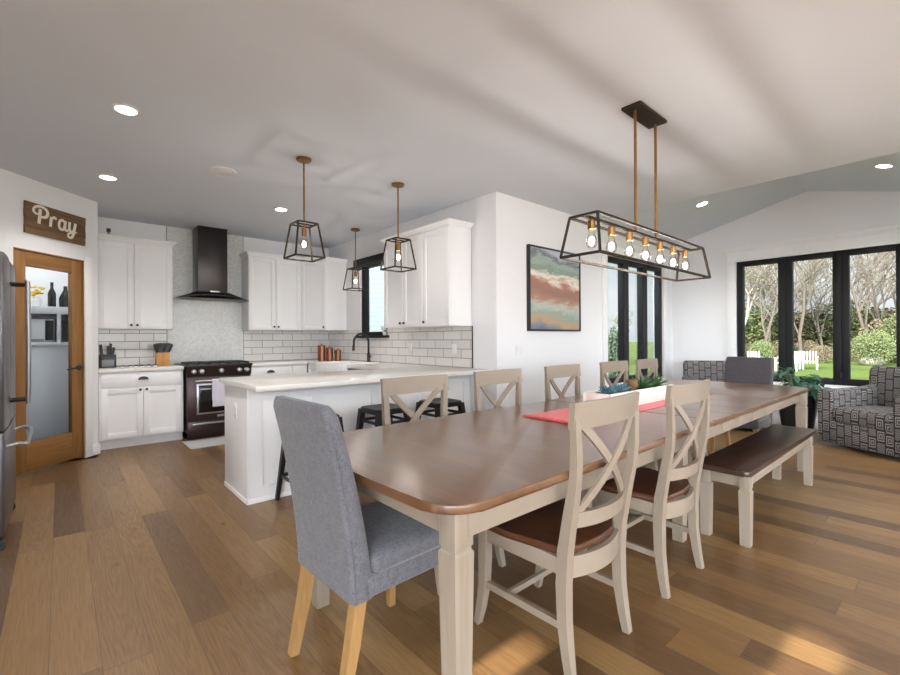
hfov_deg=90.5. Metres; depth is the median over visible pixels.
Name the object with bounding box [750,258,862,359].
bare tree
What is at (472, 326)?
trim
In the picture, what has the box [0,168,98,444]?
wall
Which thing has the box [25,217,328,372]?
wall
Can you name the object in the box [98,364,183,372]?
countertop
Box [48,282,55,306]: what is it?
bottle
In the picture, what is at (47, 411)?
pantry shelving
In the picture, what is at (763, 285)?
bare tree
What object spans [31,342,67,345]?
countertop
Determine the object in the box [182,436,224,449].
floor mat
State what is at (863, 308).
shrub
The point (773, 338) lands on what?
shrub
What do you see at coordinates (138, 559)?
floor
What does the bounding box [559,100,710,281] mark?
chandelier
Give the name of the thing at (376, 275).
house
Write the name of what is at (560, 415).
table runner
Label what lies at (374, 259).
roller shade
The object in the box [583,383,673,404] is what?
planter box
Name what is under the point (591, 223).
bulb
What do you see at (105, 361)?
knife block
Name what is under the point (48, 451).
door
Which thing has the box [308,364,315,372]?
base cabinet
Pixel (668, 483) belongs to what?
dining chair
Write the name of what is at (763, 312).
shrub
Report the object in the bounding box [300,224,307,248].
bulb
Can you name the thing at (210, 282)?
range hood
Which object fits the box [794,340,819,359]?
shrub
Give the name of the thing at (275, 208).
recessed light
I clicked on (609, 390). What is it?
succulent
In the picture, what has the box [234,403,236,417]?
wall outlet
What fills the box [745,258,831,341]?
bare tree
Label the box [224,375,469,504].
base cabinet
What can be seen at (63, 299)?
bottle
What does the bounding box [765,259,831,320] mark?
bare tree
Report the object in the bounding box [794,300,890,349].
shrub
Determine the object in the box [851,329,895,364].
shrub
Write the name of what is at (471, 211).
wall
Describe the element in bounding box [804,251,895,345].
bare tree
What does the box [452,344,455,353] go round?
wall outlet
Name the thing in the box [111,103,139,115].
recessed light
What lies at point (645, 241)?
bulb
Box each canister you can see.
[318,344,325,360]
[326,346,332,360]
[335,348,340,360]
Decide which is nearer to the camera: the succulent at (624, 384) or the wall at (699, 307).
the succulent at (624, 384)
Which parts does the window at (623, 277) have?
frame, frame, frame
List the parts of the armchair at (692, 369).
arm, backrest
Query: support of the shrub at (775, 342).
on the lawn
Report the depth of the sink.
5.95 m
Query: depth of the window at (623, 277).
6.74 m
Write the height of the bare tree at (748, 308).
13.248 m
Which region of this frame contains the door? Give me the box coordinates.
[13,247,84,475]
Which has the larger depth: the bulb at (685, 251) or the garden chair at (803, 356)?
the garden chair at (803, 356)
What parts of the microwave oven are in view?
control panel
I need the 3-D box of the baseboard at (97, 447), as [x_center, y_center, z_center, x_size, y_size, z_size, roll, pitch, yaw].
[-3.834,1.214,4.832,0.014,0.110,0.102,0,0,4]
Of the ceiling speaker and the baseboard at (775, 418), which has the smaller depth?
the ceiling speaker
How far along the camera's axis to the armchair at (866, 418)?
4.93 m
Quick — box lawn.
[608,342,896,379]
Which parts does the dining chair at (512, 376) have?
leg, rail, leg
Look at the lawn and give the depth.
24.16 m
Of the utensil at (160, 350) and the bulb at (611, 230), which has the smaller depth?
the bulb at (611, 230)
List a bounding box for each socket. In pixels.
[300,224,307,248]
[396,240,400,261]
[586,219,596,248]
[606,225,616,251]
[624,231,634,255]
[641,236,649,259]
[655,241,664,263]
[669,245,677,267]
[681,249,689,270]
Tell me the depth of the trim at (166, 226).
6.53 m
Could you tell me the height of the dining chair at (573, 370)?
1.016 m
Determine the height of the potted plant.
0.854 m
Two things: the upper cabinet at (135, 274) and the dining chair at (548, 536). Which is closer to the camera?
the dining chair at (548, 536)
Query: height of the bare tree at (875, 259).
13.677 m
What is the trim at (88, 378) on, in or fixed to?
attached to the wall at (15, 188)
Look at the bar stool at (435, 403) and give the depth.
4.12 m
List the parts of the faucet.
spout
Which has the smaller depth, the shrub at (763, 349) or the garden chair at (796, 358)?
the garden chair at (796, 358)
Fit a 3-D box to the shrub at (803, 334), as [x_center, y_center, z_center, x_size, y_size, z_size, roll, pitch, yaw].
[36.792,-0.690,44.645,7.996,4.567,8.054,0,0,9]
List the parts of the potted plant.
stem, pot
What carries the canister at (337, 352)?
on the countertop at (373, 372)
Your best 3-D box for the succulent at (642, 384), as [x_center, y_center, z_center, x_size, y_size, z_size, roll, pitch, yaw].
[1.422,0.337,3.322,0.225,0.102,0.234,0,0,-41]
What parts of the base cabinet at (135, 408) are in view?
door, drawer, cup pull, door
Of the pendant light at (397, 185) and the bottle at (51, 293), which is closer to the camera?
the pendant light at (397, 185)
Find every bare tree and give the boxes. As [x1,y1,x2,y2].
[610,305,634,325]
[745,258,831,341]
[745,264,794,348]
[745,265,774,325]
[745,270,775,306]
[746,260,822,312]
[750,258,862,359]
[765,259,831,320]
[777,262,852,312]
[794,253,894,348]
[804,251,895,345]
[805,252,895,334]
[830,252,895,315]
[850,251,895,288]
[872,253,895,308]
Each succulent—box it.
[596,385,618,394]
[610,383,628,392]
[618,383,632,390]
[624,376,656,388]
[639,374,668,386]
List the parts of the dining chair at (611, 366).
leg, rail, leg, leg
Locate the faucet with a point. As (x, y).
(358, 334)
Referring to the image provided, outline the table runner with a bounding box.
[523,394,711,423]
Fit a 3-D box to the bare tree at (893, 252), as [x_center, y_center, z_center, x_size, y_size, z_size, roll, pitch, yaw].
[46.063,-5.278,47.209,7.811,13.639,8.623,0,0,11]
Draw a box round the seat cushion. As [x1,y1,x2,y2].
[833,405,892,430]
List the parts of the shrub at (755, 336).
stem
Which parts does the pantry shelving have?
shelf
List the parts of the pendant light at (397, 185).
rod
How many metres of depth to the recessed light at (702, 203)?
5.81 m
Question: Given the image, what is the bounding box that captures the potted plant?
[773,367,833,428]
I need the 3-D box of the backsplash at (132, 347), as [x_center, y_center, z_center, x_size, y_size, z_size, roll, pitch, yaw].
[-4.026,0.126,5.659,0.751,0.461,0.008,0,0,-41]
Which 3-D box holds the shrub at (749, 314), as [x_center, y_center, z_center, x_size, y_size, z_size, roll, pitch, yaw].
[31.709,-0.654,49.802,8.054,4.567,7.996,0,0,-24]
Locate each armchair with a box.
[682,360,771,428]
[817,366,899,457]
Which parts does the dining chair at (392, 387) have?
leg, rail, leg, leg, leg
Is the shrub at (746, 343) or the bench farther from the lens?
the shrub at (746, 343)
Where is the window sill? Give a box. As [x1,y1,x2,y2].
[356,335,388,337]
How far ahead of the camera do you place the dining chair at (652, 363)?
4.61 m
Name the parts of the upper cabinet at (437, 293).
door, door, crown molding, door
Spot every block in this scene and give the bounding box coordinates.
[99,354,115,367]
[155,352,169,365]
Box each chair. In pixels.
[273,395,440,674]
[380,374,505,594]
[473,368,565,497]
[474,391,639,674]
[544,364,606,503]
[578,379,709,598]
[599,361,657,470]
[635,358,707,463]
[710,357,773,453]
[747,351,759,356]
[775,352,797,370]
[777,351,802,368]
[802,351,817,369]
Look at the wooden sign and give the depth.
4.34 m
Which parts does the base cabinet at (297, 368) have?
drawer, drawer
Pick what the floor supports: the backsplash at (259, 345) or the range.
the range
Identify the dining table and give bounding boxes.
[311,380,807,674]
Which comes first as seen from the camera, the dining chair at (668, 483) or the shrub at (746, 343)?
the dining chair at (668, 483)
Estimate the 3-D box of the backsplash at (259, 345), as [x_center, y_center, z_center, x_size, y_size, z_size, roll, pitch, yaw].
[-2.518,0.120,6.976,1.355,0.461,0.008,0,0,-41]
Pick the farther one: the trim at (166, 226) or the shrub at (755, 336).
the shrub at (755, 336)
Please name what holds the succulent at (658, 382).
on the planter box
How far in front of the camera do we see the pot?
3.20 m
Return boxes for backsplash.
[98,329,166,366]
[167,226,242,363]
[244,330,328,360]
[329,326,471,367]
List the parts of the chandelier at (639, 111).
frame, rod, rod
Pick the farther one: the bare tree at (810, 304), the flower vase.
the bare tree at (810, 304)
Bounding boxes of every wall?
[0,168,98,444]
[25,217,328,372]
[329,195,485,411]
[485,191,671,409]
[672,191,899,418]
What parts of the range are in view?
oven handle, drawer, drawer handle, oven door, control panel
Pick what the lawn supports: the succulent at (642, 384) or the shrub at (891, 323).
the shrub at (891, 323)
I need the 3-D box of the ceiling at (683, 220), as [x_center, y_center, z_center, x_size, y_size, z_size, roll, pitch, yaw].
[3.909,-1.845,5.228,2.627,0.655,3.546,0,0,-41]
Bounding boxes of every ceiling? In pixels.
[0,0,899,247]
[595,152,899,244]
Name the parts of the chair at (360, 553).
leg, backrest, leg, leg, seat, seat frame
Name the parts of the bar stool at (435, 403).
leg, leg, seat, leg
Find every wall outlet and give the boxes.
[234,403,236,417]
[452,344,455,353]
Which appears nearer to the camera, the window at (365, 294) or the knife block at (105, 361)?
the knife block at (105, 361)
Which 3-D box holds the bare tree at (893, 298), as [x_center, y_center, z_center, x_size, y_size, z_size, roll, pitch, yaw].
[50.429,-6.474,46.029,10.883,16.010,10.743,0,0,-29]
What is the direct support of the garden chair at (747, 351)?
on the lawn
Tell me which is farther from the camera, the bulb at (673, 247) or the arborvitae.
the arborvitae
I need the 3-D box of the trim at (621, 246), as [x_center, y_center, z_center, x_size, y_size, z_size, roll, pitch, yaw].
[2.781,-0.270,6.544,2.050,2.110,0.065,0,0,-41]
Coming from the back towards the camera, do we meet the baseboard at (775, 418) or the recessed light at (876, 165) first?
the baseboard at (775, 418)
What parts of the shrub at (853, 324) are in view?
stem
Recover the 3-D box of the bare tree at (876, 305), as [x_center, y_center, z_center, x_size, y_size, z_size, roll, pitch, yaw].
[36.063,-5.996,37.758,10.185,15.179,10.318,0,0,-34]
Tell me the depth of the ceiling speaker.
3.98 m
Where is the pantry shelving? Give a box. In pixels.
[26,306,68,440]
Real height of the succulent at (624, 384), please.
0.069 m
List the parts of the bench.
leg, leg, seat, leg, leg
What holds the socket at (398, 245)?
attached to the pendant light at (397, 185)
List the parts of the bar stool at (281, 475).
leg, foot rail, leg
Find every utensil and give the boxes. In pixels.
[153,343,158,352]
[158,343,163,352]
[162,343,166,350]
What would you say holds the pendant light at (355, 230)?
hanging from the ceiling at (454, 102)
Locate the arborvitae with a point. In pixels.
(613, 345)
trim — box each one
[84,257,92,457]
[166,226,243,359]
[472,326,472,367]
[601,237,670,386]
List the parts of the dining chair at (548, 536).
leg, leg, seat, leg, rail, rail, leg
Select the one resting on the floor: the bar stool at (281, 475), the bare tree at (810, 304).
the bar stool at (281, 475)
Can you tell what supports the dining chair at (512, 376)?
on the floor
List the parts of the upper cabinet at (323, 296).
door, crown molding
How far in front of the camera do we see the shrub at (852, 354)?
29.65 m
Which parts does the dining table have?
leg, leg, leg, leg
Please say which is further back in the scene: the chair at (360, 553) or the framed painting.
the framed painting
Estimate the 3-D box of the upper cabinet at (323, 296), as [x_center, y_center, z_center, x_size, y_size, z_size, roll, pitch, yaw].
[-2.040,-0.662,6.984,0.619,1.105,0.633,0,0,-41]
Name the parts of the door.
rail, lever handle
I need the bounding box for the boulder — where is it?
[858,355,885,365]
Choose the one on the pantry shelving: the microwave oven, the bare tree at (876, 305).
the microwave oven
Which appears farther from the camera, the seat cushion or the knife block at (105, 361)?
the knife block at (105, 361)
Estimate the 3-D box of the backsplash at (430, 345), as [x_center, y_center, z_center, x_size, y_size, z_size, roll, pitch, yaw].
[-0.884,0.110,6.129,0.008,0.461,3.419,0,0,-41]
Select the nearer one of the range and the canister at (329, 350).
the range
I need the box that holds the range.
[175,360,252,439]
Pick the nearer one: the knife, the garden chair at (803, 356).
the knife
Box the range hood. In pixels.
[173,225,248,302]
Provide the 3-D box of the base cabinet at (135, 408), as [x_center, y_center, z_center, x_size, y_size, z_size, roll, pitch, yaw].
[-3.774,0.831,5.431,0.820,0.876,0.647,0,0,-41]
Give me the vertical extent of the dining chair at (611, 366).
1.016 m
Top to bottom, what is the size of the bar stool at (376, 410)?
0.663 m
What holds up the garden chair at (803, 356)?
on the lawn
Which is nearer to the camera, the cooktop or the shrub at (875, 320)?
the cooktop
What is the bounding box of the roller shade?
[353,253,383,267]
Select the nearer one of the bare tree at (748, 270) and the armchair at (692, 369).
the armchair at (692, 369)
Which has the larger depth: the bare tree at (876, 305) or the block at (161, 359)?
the bare tree at (876, 305)
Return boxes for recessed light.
[97,174,117,179]
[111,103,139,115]
[274,207,287,210]
[696,201,708,206]
[874,164,893,167]
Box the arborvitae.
[608,325,617,376]
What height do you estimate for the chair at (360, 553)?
1.026 m
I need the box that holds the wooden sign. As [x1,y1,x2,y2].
[23,200,85,245]
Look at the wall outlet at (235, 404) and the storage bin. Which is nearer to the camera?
the wall outlet at (235, 404)
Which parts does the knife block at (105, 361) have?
label plate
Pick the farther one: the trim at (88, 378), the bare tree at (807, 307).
the bare tree at (807, 307)
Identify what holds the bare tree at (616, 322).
on the lawn
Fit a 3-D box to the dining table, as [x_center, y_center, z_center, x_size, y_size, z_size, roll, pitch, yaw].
[1.300,0.856,3.118,4.485,0.765,1.155,0,0,-41]
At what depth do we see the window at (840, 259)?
5.84 m
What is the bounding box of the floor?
[0,424,899,674]
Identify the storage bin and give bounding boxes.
[62,321,67,341]
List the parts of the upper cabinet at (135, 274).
door, crown molding, door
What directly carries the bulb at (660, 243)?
attached to the chandelier at (639, 111)
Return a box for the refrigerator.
[0,251,32,550]
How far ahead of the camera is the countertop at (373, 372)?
3.98 m
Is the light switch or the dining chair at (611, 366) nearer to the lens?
the dining chair at (611, 366)
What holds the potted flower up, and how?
on the window sill
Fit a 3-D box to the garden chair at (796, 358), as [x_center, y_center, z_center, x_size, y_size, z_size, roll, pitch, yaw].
[16.401,1.169,21.733,0.858,0.935,0.680,0,0,-21]
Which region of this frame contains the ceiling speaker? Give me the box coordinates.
[209,166,236,175]
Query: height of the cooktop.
0.025 m
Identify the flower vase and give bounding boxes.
[31,286,44,305]
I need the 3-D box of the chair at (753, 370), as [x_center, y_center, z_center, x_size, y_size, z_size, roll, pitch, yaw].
[3.004,0.723,4.598,0.586,1.025,0.452,0,0,-41]
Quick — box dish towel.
[212,379,224,406]
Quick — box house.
[370,265,383,331]
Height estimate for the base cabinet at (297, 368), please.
0.876 m
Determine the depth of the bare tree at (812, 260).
51.70 m
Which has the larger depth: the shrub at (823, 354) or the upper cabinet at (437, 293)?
the shrub at (823, 354)
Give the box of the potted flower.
[381,326,387,334]
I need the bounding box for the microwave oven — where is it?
[31,319,54,340]
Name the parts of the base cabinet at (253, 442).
panel, baseboard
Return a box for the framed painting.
[526,244,580,330]
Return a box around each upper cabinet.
[98,233,176,329]
[239,251,301,330]
[297,257,346,330]
[379,218,473,327]
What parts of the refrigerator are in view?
door, freezer drawer, door, handle post, handle post, handle, handle, handle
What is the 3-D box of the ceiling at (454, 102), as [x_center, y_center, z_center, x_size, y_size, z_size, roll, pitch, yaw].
[0.153,-1.562,2.079,7.376,0.120,10.915,0,0,-41]
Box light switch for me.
[515,345,522,354]
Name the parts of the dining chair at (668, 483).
leg, seat, leg, rail, rail, leg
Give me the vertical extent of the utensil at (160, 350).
0.148 m
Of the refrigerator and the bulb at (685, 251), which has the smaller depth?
the refrigerator
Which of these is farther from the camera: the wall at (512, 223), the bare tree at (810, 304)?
the bare tree at (810, 304)
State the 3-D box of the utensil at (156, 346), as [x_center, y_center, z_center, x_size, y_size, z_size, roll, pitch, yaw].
[-3.695,0.145,5.627,0.051,0.148,0.099,0,0,14]
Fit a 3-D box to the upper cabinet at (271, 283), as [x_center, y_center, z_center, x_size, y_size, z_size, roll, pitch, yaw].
[-2.657,-0.660,6.620,0.801,1.105,0.369,0,0,-41]
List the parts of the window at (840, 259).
frame, frame, frame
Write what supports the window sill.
attached to the wall at (471, 211)
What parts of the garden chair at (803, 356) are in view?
backrest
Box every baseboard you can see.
[93,443,100,454]
[772,415,817,428]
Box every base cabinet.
[98,369,182,449]
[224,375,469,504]
[250,364,306,375]
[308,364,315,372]
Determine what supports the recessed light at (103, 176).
in the ceiling at (454, 102)
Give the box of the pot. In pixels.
[625,379,637,390]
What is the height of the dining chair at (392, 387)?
1.016 m
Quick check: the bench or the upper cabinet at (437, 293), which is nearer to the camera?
the bench
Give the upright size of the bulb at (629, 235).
0.177 m
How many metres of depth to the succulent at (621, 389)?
3.05 m
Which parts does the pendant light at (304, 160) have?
rod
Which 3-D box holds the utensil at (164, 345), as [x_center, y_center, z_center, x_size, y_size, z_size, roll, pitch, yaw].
[-3.643,0.142,5.674,0.064,0.147,0.056,0,0,-41]
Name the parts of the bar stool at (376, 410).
leg, leg, seat, leg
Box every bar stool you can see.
[275,414,343,500]
[356,403,410,429]
[415,398,465,418]
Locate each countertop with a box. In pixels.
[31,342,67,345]
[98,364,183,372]
[219,359,491,391]
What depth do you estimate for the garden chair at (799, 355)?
22.79 m
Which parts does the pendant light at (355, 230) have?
rod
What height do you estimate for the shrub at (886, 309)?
4.567 m
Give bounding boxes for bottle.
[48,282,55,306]
[58,286,67,306]
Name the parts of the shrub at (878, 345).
stem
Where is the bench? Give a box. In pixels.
[699,425,815,547]
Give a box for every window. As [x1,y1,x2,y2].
[362,262,387,335]
[608,256,661,382]
[737,244,899,385]
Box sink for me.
[316,361,376,371]
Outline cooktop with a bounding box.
[175,362,252,366]
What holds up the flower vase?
on the pantry shelving
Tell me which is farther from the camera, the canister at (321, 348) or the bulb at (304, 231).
the canister at (321, 348)
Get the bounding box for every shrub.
[745,304,798,348]
[745,312,806,346]
[745,314,767,349]
[745,343,755,356]
[748,340,774,357]
[754,309,832,350]
[767,341,777,358]
[771,308,862,350]
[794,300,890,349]
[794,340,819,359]
[810,345,832,362]
[820,308,894,344]
[851,307,895,332]
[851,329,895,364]
[851,338,871,360]
[856,317,895,361]
[876,312,896,360]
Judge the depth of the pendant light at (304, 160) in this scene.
3.72 m
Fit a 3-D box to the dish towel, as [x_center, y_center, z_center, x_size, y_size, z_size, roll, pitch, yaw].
[-2.883,0.692,5.659,0.240,0.345,0.036,0,0,-41]
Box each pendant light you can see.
[283,156,325,261]
[343,228,368,290]
[380,182,416,271]
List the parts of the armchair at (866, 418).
arm, backrest, arm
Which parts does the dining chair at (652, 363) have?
leg, rail, leg, leg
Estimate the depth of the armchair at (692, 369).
6.55 m
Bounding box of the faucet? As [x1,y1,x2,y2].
[352,333,370,361]
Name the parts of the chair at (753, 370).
leg, leg, backrest, seat frame, seat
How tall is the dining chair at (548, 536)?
1.016 m
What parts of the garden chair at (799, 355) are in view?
backrest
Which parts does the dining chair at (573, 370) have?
leg, rail, leg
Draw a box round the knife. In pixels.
[99,344,102,354]
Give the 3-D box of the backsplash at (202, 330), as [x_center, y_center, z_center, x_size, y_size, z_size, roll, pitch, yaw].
[-3.389,-0.561,6.218,0.949,1.831,0.010,0,0,-41]
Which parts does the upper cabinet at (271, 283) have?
door, crown molding, door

